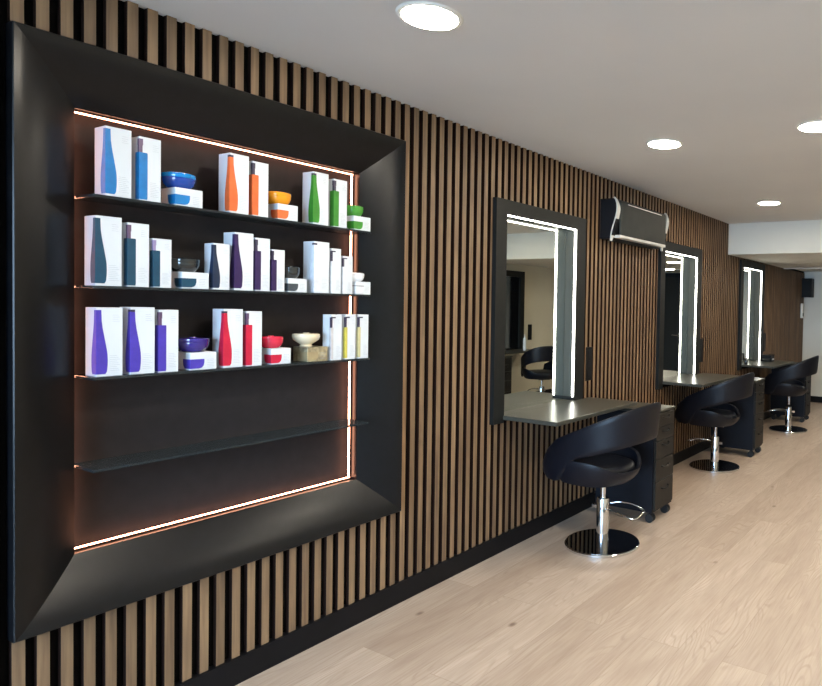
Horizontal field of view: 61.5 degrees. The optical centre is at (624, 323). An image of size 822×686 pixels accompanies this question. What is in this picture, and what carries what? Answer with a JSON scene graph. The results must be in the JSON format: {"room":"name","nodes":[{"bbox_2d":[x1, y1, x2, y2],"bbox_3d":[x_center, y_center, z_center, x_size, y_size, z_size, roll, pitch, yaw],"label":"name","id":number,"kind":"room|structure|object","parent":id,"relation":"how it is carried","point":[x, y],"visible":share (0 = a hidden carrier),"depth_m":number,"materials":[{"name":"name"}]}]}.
{"room":"salon","nodes":[
{"label":"salon","id":0,"kind":"room"},
{"bbox_2d":[0,0,804,685],"bbox_3d":[-0.288,0.132,5.003,0.280,2.500,13.300,2,2,29],"label":"wall","id":1,"kind":"structure","parent":0,"point":[467,481],"depth_m":3.36,"materials":[{"name":"brown wood"}]},
{"bbox_2d":[5,20,405,643],"bbox_3d":[-1.527,0.025,2.573,0.192,1.835,1.471,2,2,29],"label":"display shelf","id":2,"kind":"object","parent":1,"relation":"attached to","point":[124,489],"visible":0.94,"depth_m":2.38,"materials":[{"name":"black wood"}]},
{"bbox_2d":[84,215,121,285],"bbox_3d":[-1.721,-0.237,2.114,0.074,0.227,0.074,2,2,29],"label":"product box","id":3,"kind":"object","parent":2,"relation":"on","point":[102,234],"visible":1,"depth_m":2.09,"materials":[{"name":"white cardboard"}]},
{"bbox_2d":[122,222,148,286],"bbox_3d":[-1.676,-0.232,2.187,0.064,0.215,0.064,2,2,29],"label":"product box","id":4,"kind":"object","parent":2,"relation":"on","point":[135,236],"visible":0.97,"depth_m":2.16,"materials":[{"name":"white cardboard"}]},
{"bbox_2d":[120,307,154,374],"bbox_3d":[-1.680,0.058,2.208,0.074,0.228,0.074,2,2,29],"label":"product box","id":5,"kind":"object","parent":2,"relation":"on","point":[138,344],"visible":0.98,"depth_m":2.18,"materials":[{"name":"white cardboard"}]},
{"bbox_2d":[149,238,170,287],"bbox_3d":[-1.639,-0.210,2.250,0.058,0.170,0.058,2,2,29],"label":"product box","id":6,"kind":"object","parent":2,"relation":"on","point":[159,249],"visible":0.96,"depth_m":2.23,"materials":[{"name":"white cardboard"}]},
{"bbox_2d":[149,250,159,286],"bbox_3d":[-1.632,-0.191,2.226,0.022,0.125,0.022,2,2,29],"label":"bottle","id":7,"kind":"object","parent":6,"relation":"on","point":[154,255],"depth_m":2.22,"materials":[{"name":"teal plastic"}]},
{"bbox_2d":[154,310,177,372],"bbox_3d":[-1.637,0.061,2.277,0.064,0.220,0.063,2,2,29],"label":"product box","id":8,"kind":"object","parent":2,"relation":"on","point":[166,321],"visible":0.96,"depth_m":2.25,"materials":[{"name":"white cardboard"}]},
{"bbox_2d":[171,272,208,288],"bbox_3d":[-1.602,-0.157,2.355,0.092,0.060,0.092,2,2,29],"label":"product box","id":9,"kind":"object","parent":2,"relation":"on","point":[185,280],"visible":0.95,"depth_m":2.32,"materials":[{"name":"white cardboard"}]},
{"bbox_2d":[174,278,195,286],"bbox_3d":[-1.594,-0.147,2.326,0.049,0.032,0.049,2,2,29],"label":"bowl","id":10,"kind":"object","parent":9,"relation":"on","point":[178,282],"depth_m":2.31,"materials":[{"name":"teal plastic"}]},
{"bbox_2d":[171,257,199,271],"bbox_3d":[-1.614,-0.215,2.344,0.102,0.054,0.102,2,2,29],"label":"bowl","id":11,"kind":"object","parent":9,"relation":"on","point":[181,264],"visible":0.83,"depth_m":2.31,"materials":[{"name":"black"}]},
{"bbox_2d":[178,351,215,369],"bbox_3d":[-1.595,0.137,2.388,0.092,0.064,0.092,2,2,29],"label":"product box","id":12,"kind":"object","parent":2,"relation":"on","point":[205,359],"visible":0.89,"depth_m":2.35,"materials":[{"name":"white cardboard"}]},
{"bbox_2d":[178,337,209,351],"bbox_3d":[-1.604,0.077,2.380,0.106,0.056,0.106,2,2,29],"label":"bowl","id":13,"kind":"object","parent":12,"relation":"on","point":[185,344],"visible":0.94,"depth_m":2.34,"materials":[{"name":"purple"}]},
{"bbox_2d":[204,243,229,289],"bbox_3d":[-1.542,-0.214,2.424,0.058,0.173,0.061,2,2,29],"label":"product box","id":14,"kind":"object","parent":2,"relation":"on","point":[216,255],"visible":0.99,"depth_m":2.40,"materials":[{"name":"white cardboard"}]},
{"bbox_2d":[212,309,242,367],"bbox_3d":[-1.533,0.056,2.476,0.074,0.224,0.074,2,2,29],"label":"product box","id":15,"kind":"object","parent":2,"relation":"on","point":[227,345],"visible":0.98,"depth_m":2.45,"materials":[{"name":"white cardboard"}]},
{"bbox_2d":[218,313,231,365],"bbox_3d":[-1.525,0.061,2.448,0.032,0.200,0.032,2,2,29],"label":"bottle","id":16,"kind":"object","parent":15,"relation":"on","point":[224,319],"depth_m":2.44,"materials":[{"name":"red plastic"}]},
{"bbox_2d":[224,232,252,290],"bbox_3d":[-1.508,-0.241,2.503,0.074,0.223,0.074,2,2,29],"label":"product box","id":17,"kind":"object","parent":2,"relation":"on","point":[241,244],"visible":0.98,"depth_m":2.48,"materials":[{"name":"white cardboard"}]},
{"bbox_2d":[243,311,261,365],"bbox_3d":[-1.490,0.059,2.545,0.064,0.216,0.063,2,2,29],"label":"product box","id":18,"kind":"object","parent":2,"relation":"on","point":[252,320],"visible":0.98,"depth_m":2.52,"materials":[{"name":"white cardboard"}]},
{"bbox_2d":[253,238,269,290],"bbox_3d":[-1.467,-0.235,2.566,0.060,0.210,0.060,2,2,29],"label":"product box","id":19,"kind":"object","parent":2,"relation":"on","point":[261,246],"visible":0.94,"depth_m":2.55,"materials":[{"name":"white cardboard"}]},
{"bbox_2d":[253,251,260,289],"bbox_3d":[-1.460,-0.210,2.541,0.023,0.154,0.023,2,2,29],"label":"bottle","id":20,"kind":"object","parent":19,"relation":"on","point":[256,254],"depth_m":2.53,"materials":[{"name":"purple plastic"}]},
{"bbox_2d":[262,347,290,364],"bbox_3d":[-1.447,0.134,2.651,0.086,0.064,0.086,2,2,29],"label":"product box","id":21,"kind":"object","parent":2,"relation":"on","point":[281,355],"visible":0.93,"depth_m":2.62,"materials":[{"name":"white cardboard"}]},
{"bbox_2d":[262,335,282,347],"bbox_3d":[-1.459,0.075,2.645,0.092,0.052,0.092,2,2,29],"label":"bowl","id":22,"kind":"object","parent":21,"relation":"on","point":[270,341],"visible":0.89,"depth_m":2.61,"materials":[{"name":"red plastic"}]},
{"bbox_2d":[270,249,284,291],"bbox_3d":[-1.434,-0.215,2.622,0.056,0.170,0.056,2,2,29],"label":"product box","id":23,"kind":"object","parent":2,"relation":"on","point":[277,257],"visible":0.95,"depth_m":2.61,"materials":[{"name":"white cardboard"}]},
{"bbox_2d":[270,260,276,290],"bbox_3d":[-1.427,-0.196,2.599,0.022,0.125,0.022,2,2,29],"label":"bottle","id":24,"kind":"object","parent":23,"relation":"on","point":[273,263],"depth_m":2.59,"materials":[{"name":"purple plastic"}]},
{"bbox_2d":[268,203,297,221],"bbox_3d":[-1.423,-0.458,2.659,0.088,0.064,0.088,2,2,29],"label":"product box","id":25,"kind":"object","parent":2,"relation":"on","point":[277,211],"visible":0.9,"depth_m":2.63,"materials":[{"name":"white cardboard"}]},
{"bbox_2d":[268,191,290,204],"bbox_3d":[-1.433,-0.517,2.651,0.098,0.054,0.098,2,2,29],"label":"bowl","id":26,"kind":"object","parent":25,"relation":"on","point":[274,197],"visible":0.78,"depth_m":2.62,"materials":[{"name":"orange ceramic"}]},
{"bbox_2d":[284,278,306,292],"bbox_3d":[-1.407,-0.161,2.705,0.086,0.058,0.085,2,2,29],"label":"product box","id":27,"kind":"object","parent":2,"relation":"on","point":[290,284],"visible":0.86,"depth_m":2.68,"materials":[{"name":"white cardboard"}]},
{"bbox_2d":[285,266,299,277],"bbox_3d":[-1.411,-0.217,2.706,0.073,0.054,0.073,2,2,29],"label":"bowl","id":28,"kind":"object","parent":27,"relation":"on","point":[290,271],"visible":0.7,"depth_m":2.68,"materials":[{"name":"black"}]},
{"bbox_2d":[293,346,326,361],"bbox_3d":[-1.373,0.132,2.800,0.098,0.063,0.098,2,2,29],"label":"product box","id":29,"kind":"object","parent":2,"relation":"on","point":[314,353],"visible":0.99,"depth_m":2.77,"materials":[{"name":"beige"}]},
{"bbox_2d":[292,332,319,346],"bbox_3d":[-1.386,0.070,2.790,0.112,0.061,0.112,2,2,29],"label":"bowl","id":30,"kind":"object","parent":29,"relation":"on","point":[305,339],"visible":1,"depth_m":2.76,"materials":[{"name":"beige ceramic"}]},
{"bbox_2d":[300,353,317,360],"bbox_3d":[-1.364,0.143,2.770,0.052,0.034,0.052,2,2,29],"label":"jar","id":31,"kind":"object","parent":29,"relation":"on","point":[303,356],"depth_m":2.75,"materials":[{"name":"gold metal"}]},
{"bbox_2d":[302,171,328,225],"bbox_3d":[-1.343,-0.539,2.786,0.074,0.225,0.074,2,2,29],"label":"product box","id":32,"kind":"object","parent":2,"relation":"on","point":[315,184],"visible":0.96,"depth_m":2.76,"materials":[{"name":"white cardboard"}]},
{"bbox_2d":[303,241,328,292],"bbox_3d":[-1.346,-0.244,2.800,0.074,0.222,0.074,2,2,29],"label":"product box","id":33,"kind":"object","parent":2,"relation":"on","point":[315,253],"visible":0.99,"depth_m":2.77,"materials":[{"name":"white cardboard"}]},
{"bbox_2d":[323,314,341,359],"bbox_3d":[-1.308,0.062,2.870,0.057,0.203,0.057,2,2,29],"label":"product box","id":34,"kind":"object","parent":2,"relation":"on","point":[332,323],"visible":0.98,"depth_m":2.85,"materials":[{"name":"white cardboard"}]},
{"bbox_2d":[329,328,332,358],"bbox_3d":[-1.300,0.088,2.841,0.013,0.139,0.013,2,2,29],"label":"bottle","id":35,"kind":"object","parent":34,"relation":"on","point":[330,329],"depth_m":2.84,"materials":[{"name":"white plastic"}]},
{"bbox_2d":[329,248,340,293],"bbox_3d":[-1.301,-0.233,2.857,0.050,0.199,0.050,2,2,29],"label":"product box","id":36,"kind":"object","parent":2,"relation":"on","point":[334,254],"visible":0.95,"depth_m":2.84,"materials":[{"name":"white cardboard"}]},
{"bbox_2d":[328,179,346,227],"bbox_3d":[-1.294,-0.534,2.870,0.068,0.212,0.068,2,2,29],"label":"product box","id":37,"kind":"object","parent":2,"relation":"on","point":[337,189],"visible":0.94,"depth_m":2.84,"materials":[{"name":"white cardboard"}]},
{"bbox_2d":[337,314,355,358],"bbox_3d":[-1.274,0.060,2.934,0.057,0.204,0.057,2,2,29],"label":"product box","id":38,"kind":"object","parent":2,"relation":"on","point":[348,320],"visible":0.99,"depth_m":2.91,"materials":[{"name":"white cardboard"}]},
{"bbox_2d":[343,327,347,357],"bbox_3d":[-1.265,0.087,2.905,0.013,0.140,0.013,2,2,29],"label":"bottle","id":39,"kind":"object","parent":38,"relation":"on","point":[345,329],"depth_m":2.90,"materials":[{"name":"yellow plastic"}]},
{"bbox_2d":[341,256,352,293],"bbox_3d":[-1.274,-0.219,2.911,0.052,0.170,0.052,2,2,29],"label":"product box","id":40,"kind":"object","parent":2,"relation":"on","point":[346,261],"visible":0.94,"depth_m":2.89,"materials":[{"name":"white cardboard"}]},
{"bbox_2d":[347,216,369,231],"bbox_3d":[-1.250,-0.462,2.981,0.092,0.064,0.092,2,2,29],"label":"product box","id":41,"kind":"object","parent":2,"relation":"on","point":[353,222],"visible":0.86,"depth_m":2.94,"materials":[{"name":"white cardboard"}]},
{"bbox_2d":[347,205,363,216],"bbox_3d":[-1.259,-0.521,2.974,0.092,0.054,0.092,2,2,29],"label":"bowl","id":42,"kind":"object","parent":41,"relation":"on","point":[352,210],"visible":0.72,"depth_m":2.94,"materials":[{"name":"green"}]},
{"bbox_2d":[352,281,369,294],"bbox_3d":[-1.248,-0.165,2.993,0.082,0.059,0.082,2,2,29],"label":"product box","id":43,"kind":"object","parent":2,"relation":"on","point":[363,288],"visible":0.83,"depth_m":2.96,"materials":[{"name":"white cardboard"}]},
{"bbox_2d":[355,314,367,358],"bbox_3d":[-1.239,0.060,2.996,0.057,0.203,0.057,2,2,29],"label":"product box","id":44,"kind":"object","parent":2,"relation":"on","point":[361,331],"visible":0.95,"depth_m":2.98,"materials":[{"name":"white cardboard"}]},
{"bbox_2d":[356,327,360,356],"bbox_3d":[-1.231,0.087,2.967,0.013,0.139,0.013,2,2,29],"label":"bottle","id":45,"kind":"object","parent":44,"relation":"on","point":[358,329],"depth_m":2.96,"materials":[{"name":"beige plastic"}]},
{"bbox_2d":[74,418,368,472],"bbox_3d":[-1.527,0.471,2.577,0.160,0.009,1.074,2,2,29],"label":"glass shelf","id":46,"kind":"object","parent":1,"relation":"attached to","point":[117,459],"depth_m":2.48,"materials":[{"name":"clear glass"}]},
{"bbox_2d":[74,358,369,380],"bbox_3d":[-1.520,0.171,2.569,0.160,0.009,1.074,2,2,29],"label":"glass shelf","id":47,"kind":"object","parent":1,"relation":"attached to","point":[79,373],"depth_m":2.37,"materials":[{"name":"clear glass"}]},
{"bbox_2d":[86,307,122,376],"bbox_3d":[-1.726,0.060,2.124,0.074,0.226,0.074,2,2,29],"label":"product box","id":48,"kind":"object","parent":47,"relation":"on","point":[104,325],"visible":1,"depth_m":2.10,"materials":[{"name":"white cardboard"}]},
{"bbox_2d":[74,285,369,296],"bbox_3d":[-1.514,-0.126,2.562,0.160,0.009,1.074,2,2,29],"label":"glass shelf","id":49,"kind":"object","parent":1,"relation":"attached to","point":[78,289],"depth_m":2.45,"materials":[{"name":"glass"}]},
{"bbox_2d":[74,194,370,234],"bbox_3d":[-1.508,-0.419,2.554,0.160,0.009,1.074,2,2,29],"label":"glass shelf","id":50,"kind":"object","parent":1,"relation":"attached to","point":[98,201],"depth_m":2.44,"materials":[{"name":"glass"}]},
{"bbox_2d":[95,125,130,198],"bbox_3d":[-1.701,-0.531,2.131,0.074,0.227,0.074,2,2,29],"label":"product box","id":51,"kind":"object","parent":50,"relation":"on","point":[112,144],"visible":0.98,"depth_m":2.11,"materials":[{"name":"white cardboard"}]},
{"bbox_2d":[131,136,160,202],"bbox_3d":[-1.654,-0.527,2.210,0.066,0.216,0.066,2,2,29],"label":"product box","id":52,"kind":"object","parent":50,"relation":"on","point":[145,152],"visible":0.97,"depth_m":2.19,"materials":[{"name":"white cardboard"}]},
{"bbox_2d":[161,187,202,207],"bbox_3d":[-1.607,-0.453,2.328,0.092,0.064,0.092,2,2,29],"label":"product box","id":53,"kind":"object","parent":50,"relation":"on","point":[172,195],"visible":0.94,"depth_m":2.30,"materials":[{"name":"white cardboard"}]},
{"bbox_2d":[161,171,195,188],"bbox_3d":[-1.615,-0.516,2.321,0.106,0.060,0.106,2,2,29],"label":"bowl","id":54,"kind":"object","parent":53,"relation":"on","point":[169,179],"visible":0.87,"depth_m":2.28,"materials":[{"name":"blue ceramic"}]},
{"bbox_2d":[219,153,248,214],"bbox_3d":[-1.511,-0.536,2.478,0.074,0.227,0.074,2,2,29],"label":"product box","id":55,"kind":"object","parent":50,"relation":"on","point":[233,168],"visible":0.99,"depth_m":2.45,"materials":[{"name":"white cardboard"}]},
{"bbox_2d":[249,161,267,216],"bbox_3d":[-1.468,-0.530,2.549,0.065,0.214,0.065,2,2,29],"label":"product box","id":56,"kind":"object","parent":50,"relation":"on","point":[258,171],"visible":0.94,"depth_m":2.53,"materials":[{"name":"white cardboard"}]},
{"bbox_2d":[174,409,772,685],"bbox_3d":[-0.195,1.333,4.968,0.034,0.105,13.300,2,2,29],"label":"baseboard","id":57,"kind":"structure","parent":1,"relation":"attached to","point":[232,672],"depth_m":3.09,"materials":[{"name":"black wood"}]},
{"bbox_2d":[489,197,586,424],"bbox_3d":[-0.573,-0.077,4.233,0.116,1.345,0.990,2,2,29],"label":"wall mirror","id":58,"kind":"object","parent":1,"relation":"attached to","point":[539,254],"visible":0.85,"depth_m":4.26,"materials":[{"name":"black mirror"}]},
{"bbox_2d":[504,218,565,410],"bbox_3d":[-0.611,-0.050,4.243,0.005,1.224,0.773,2,2,29],"label":"mirror glass","id":59,"kind":"object","parent":58,"relation":"attached to","point":[535,330],"depth_m":4.27,"materials":[{"name":"white"}]},
{"bbox_2d":[503,397,636,426],"bbox_3d":[-0.359,0.568,4.228,0.486,0.025,1.000,2,2,29],"label":"countertop","id":60,"kind":"structure","parent":1,"relation":"attached to","point":[557,413],"depth_m":4.09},
{"bbox_2d":[585,347,592,380],"bbox_3d":[-0.263,0.300,4.773,0.014,0.250,0.096,2,2,29],"label":"strip","id":61,"kind":"object","parent":1,"relation":"attached to","point":[589,350],"visible":1,"depth_m":4.76,"materials":[{"name":"black plastic"}]},
{"bbox_2d":[600,197,668,250],"bbox_3d":[0.103,-0.792,5.204,0.155,0.332,0.906,2,2,29],"label":"air conditioner","id":62,"kind":"object","parent":1,"relation":"attached to","point":[623,222],"visible":1,"depth_m":5.00,"materials":[{"name":"black plastic"}]},
{"bbox_2d":[655,241,702,389],"bbox_3d":[0.508,-0.082,6.212,0.116,1.345,0.990,2,2,29],"label":"wall mirror","id":63,"kind":"object","parent":1,"relation":"attached to","point":[679,287],"visible":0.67,"depth_m":6.32,"materials":[{"name":"grey mirror"}]},
{"bbox_2d":[663,253,689,378],"bbox_3d":[0.470,-0.054,6.222,0.005,1.224,0.773,2,2,29],"label":"mirror glass","id":64,"kind":"object","parent":63,"relation":"attached to","point":[676,359],"depth_m":6.31,"materials":[{"name":"white"}]},
{"bbox_2d":[663,373,738,387],"bbox_3d":[0.722,0.541,6.207,0.486,0.025,1.000,2,2,29],"label":"countertop","id":65,"kind":"structure","parent":1,"relation":"attached to","point":[701,380],"depth_m":6.06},
{"bbox_2d":[737,259,764,370],"bbox_3d":[1.592,-0.108,8.195,0.116,1.345,0.990,2,2,29],"label":"wall mirror","id":66,"kind":"object","parent":1,"relation":"attached to","point":[751,274],"visible":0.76,"depth_m":8.36,"materials":[{"name":"grey mirror"}]},
{"bbox_2d":[742,269,755,361],"bbox_3d":[1.554,-0.081,8.205,0.005,1.224,0.773,2,2,29],"label":"mirror glass","id":67,"kind":"object","parent":66,"relation":"attached to","point":[749,296],"depth_m":8.35,"materials":[{"name":"white"}]},
{"bbox_2d":[741,360,793,368],"bbox_3d":[1.806,0.515,8.189,0.486,0.025,1.000,2,2,29],"label":"countertop","id":68,"kind":"structure","parent":1,"relation":"attached to","point":[754,363],"depth_m":8.01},
{"bbox_2d":[801,278,813,297],"bbox_3d":[3.050,-0.587,10.618,0.170,0.310,0.227,2,2,29],"label":"speaker","id":69,"kind":"object","parent":1,"relation":"attached to","point":[807,283],"visible":1,"depth_m":10.52},
{"bbox_2d":[802,279,810,296],"bbox_3d":[2.997,-0.586,10.522,0.150,0.290,0.008,2,2,29],"label":"grille","id":70,"kind":"object","parent":69,"relation":"attached to","point":[806,283],"depth_m":10.52,"materials":[{"name":"black plastic"}]},
{"bbox_2d":[121,0,821,223],"bbox_3d":[0.504,-1.085,2.366,4.160,0.100,9.860,2,2,29],"label":"ceiling","id":71,"kind":"structure","parent":0,"point":[585,85],"depth_m":2.71,"materials":[{"name":"white paint"}]},
{"bbox_2d":[395,1,463,30],"bbox_3d":[-0.667,-1.052,2.201,0.224,0.008,0.224,2,2,29],"label":"recessed light","id":72,"kind":"object","parent":71,"relation":"in","point":[432,16],"visible":1,"depth_m":2.18,"materials":[{"name":"white paint"}]},
{"bbox_2d":[401,5,457,29],"bbox_3d":[-0.667,-1.048,2.201,0.187,0.001,0.187,2,2,29],"label":"diffuser","id":73,"kind":"object","parent":72,"relation":"attached to","point":[427,17],"depth_m":2.19,"materials":[{"name":"white plastic"}]},
{"bbox_2d":[646,138,682,148],"bbox_3d":[0.241,-1.073,3.832,0.224,0.008,0.224,2,2,29],"label":"recessed light","id":74,"kind":"object","parent":71,"relation":"in","point":[663,143],"visible":1,"depth_m":3.81,"materials":[{"name":"white plastic"}]},
{"bbox_2d":[649,140,679,148],"bbox_3d":[0.241,-1.070,3.832,0.187,0.001,0.187,2,2,29],"label":"diffuser","id":75,"kind":"object","parent":74,"relation":"attached to","point":[661,144],"depth_m":3.82,"materials":[{"name":"white plastic"}]},
{"bbox_2d":[728,220,821,271],"bbox_3d":[3.736,-0.938,8.294,4.160,0.352,4.040,2,2,29],"label":"soffit","id":76,"kind":"object","parent":71,"relation":"attached to","point":[784,244],"depth_m":7.18,"materials":[{"name":"paint"}]},
{"bbox_2d":[796,120,821,131],"bbox_3d":[1.028,-1.045,3.402,0.224,0.008,0.224,2,2,29],"label":"recessed light","id":77,"kind":"object","parent":71,"relation":"in","point":[814,125],"visible":1,"depth_m":3.39,"materials":[{"name":"white plastic"}]},
{"bbox_2d":[235,402,821,685],"bbox_3d":[1.369,1.491,4.116,4.160,0.100,13.700,2,2,29],"label":"floor","id":78,"kind":"structure","parent":0,"point":[723,587],"depth_m":3.24,"materials":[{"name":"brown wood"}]},
{"bbox_2d":[543,402,660,557],"bbox_3d":[-0.134,0.944,4.078,0.709,0.930,0.621,2,2,29],"label":"salon chair","id":79,"kind":"object","parent":78,"relation":"on","point":[601,454],"visible":1,"depth_m":3.89,"materials":[{"name":"leather"}]},
{"bbox_2d":[575,453,634,485],"bbox_3d":[-0.170,0.929,4.098,0.470,0.119,0.470,2,2,29],"label":"seat cushion","id":80,"kind":"object","parent":79,"relation":"on","point":[612,468],"depth_m":3.94,"materials":[{"name":"leather"}]},
{"bbox_2d":[595,402,674,522],"bbox_3d":[0.094,1.002,4.717,0.498,0.793,0.330,2,2,29],"label":"trolley","id":81,"kind":"object","parent":78,"relation":"on","point":[651,488],"visible":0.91,"depth_m":4.55,"materials":[{"name":"black plastic"}]},
{"bbox_2d":[621,402,674,412],"bbox_3d":[0.093,0.614,4.712,0.476,0.018,0.330,2,2,29],"label":"cart top","id":82,"kind":"object","parent":81,"relation":"on","point":[664,408],"depth_m":4.65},
{"bbox_2d":[675,372,754,472],"bbox_3d":[0.873,0.914,6.134,0.709,0.930,0.621,2,2,29],"label":"salon chair","id":83,"kind":"object","parent":78,"relation":"on","point":[708,407],"visible":1,"depth_m":5.93,"materials":[{"name":"leather"}]},
{"bbox_2d":[701,408,735,426],"bbox_3d":[0.838,0.899,6.153,0.470,0.119,0.470,2,2,29],"label":"seat cushion","id":84,"kind":"object","parent":83,"relation":"on","point":[723,417],"depth_m":5.93,"materials":[{"name":"leather"}]},
{"bbox_2d":[710,377,764,456],"bbox_3d":[1.217,0.974,6.790,0.498,0.793,0.330,2,2,29],"label":"trolley","id":85,"kind":"object","parent":78,"relation":"on","point":[746,433],"visible":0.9,"depth_m":6.61,"materials":[{"name":"black plastic"}]},
{"bbox_2d":[770,362,810,421],"bbox_3d":[2.337,0.945,8.913,0.498,0.793,0.330,2,2,29],"label":"trolley","id":86,"kind":"object","parent":78,"relation":"on","point":[800,405],"visible":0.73,"depth_m":8.79,"materials":[{"name":"black plastic"}]},
{"bbox_2d":[764,355,818,433],"bbox_3d":[2.091,0.873,8.127,0.709,0.965,0.622,2,2,25],"label":"salon chair","id":87,"kind":"object","parent":78,"relation":"on","point":[782,382],"visible":0.95,"depth_m":7.91,"materials":[{"name":"leather"}]},
{"bbox_2d":[781,383,804,395],"bbox_3d":[2.055,0.841,8.144,0.470,0.119,0.470,2,2,25],"label":"seat cushion","id":88,"kind":"object","parent":87,"relation":"on","point":[797,389],"depth_m":7.90,"materials":[{"name":"leather"}]},
{"bbox_2d":[802,272,821,396],"bbox_3d":[4.631,0.274,10.009,4.160,2.178,0.200,2,2,29],"label":"wall","id":89,"kind":"structure","parent":0,"point":[812,319],"depth_m":10.69,"materials":[{"name":"paint"}]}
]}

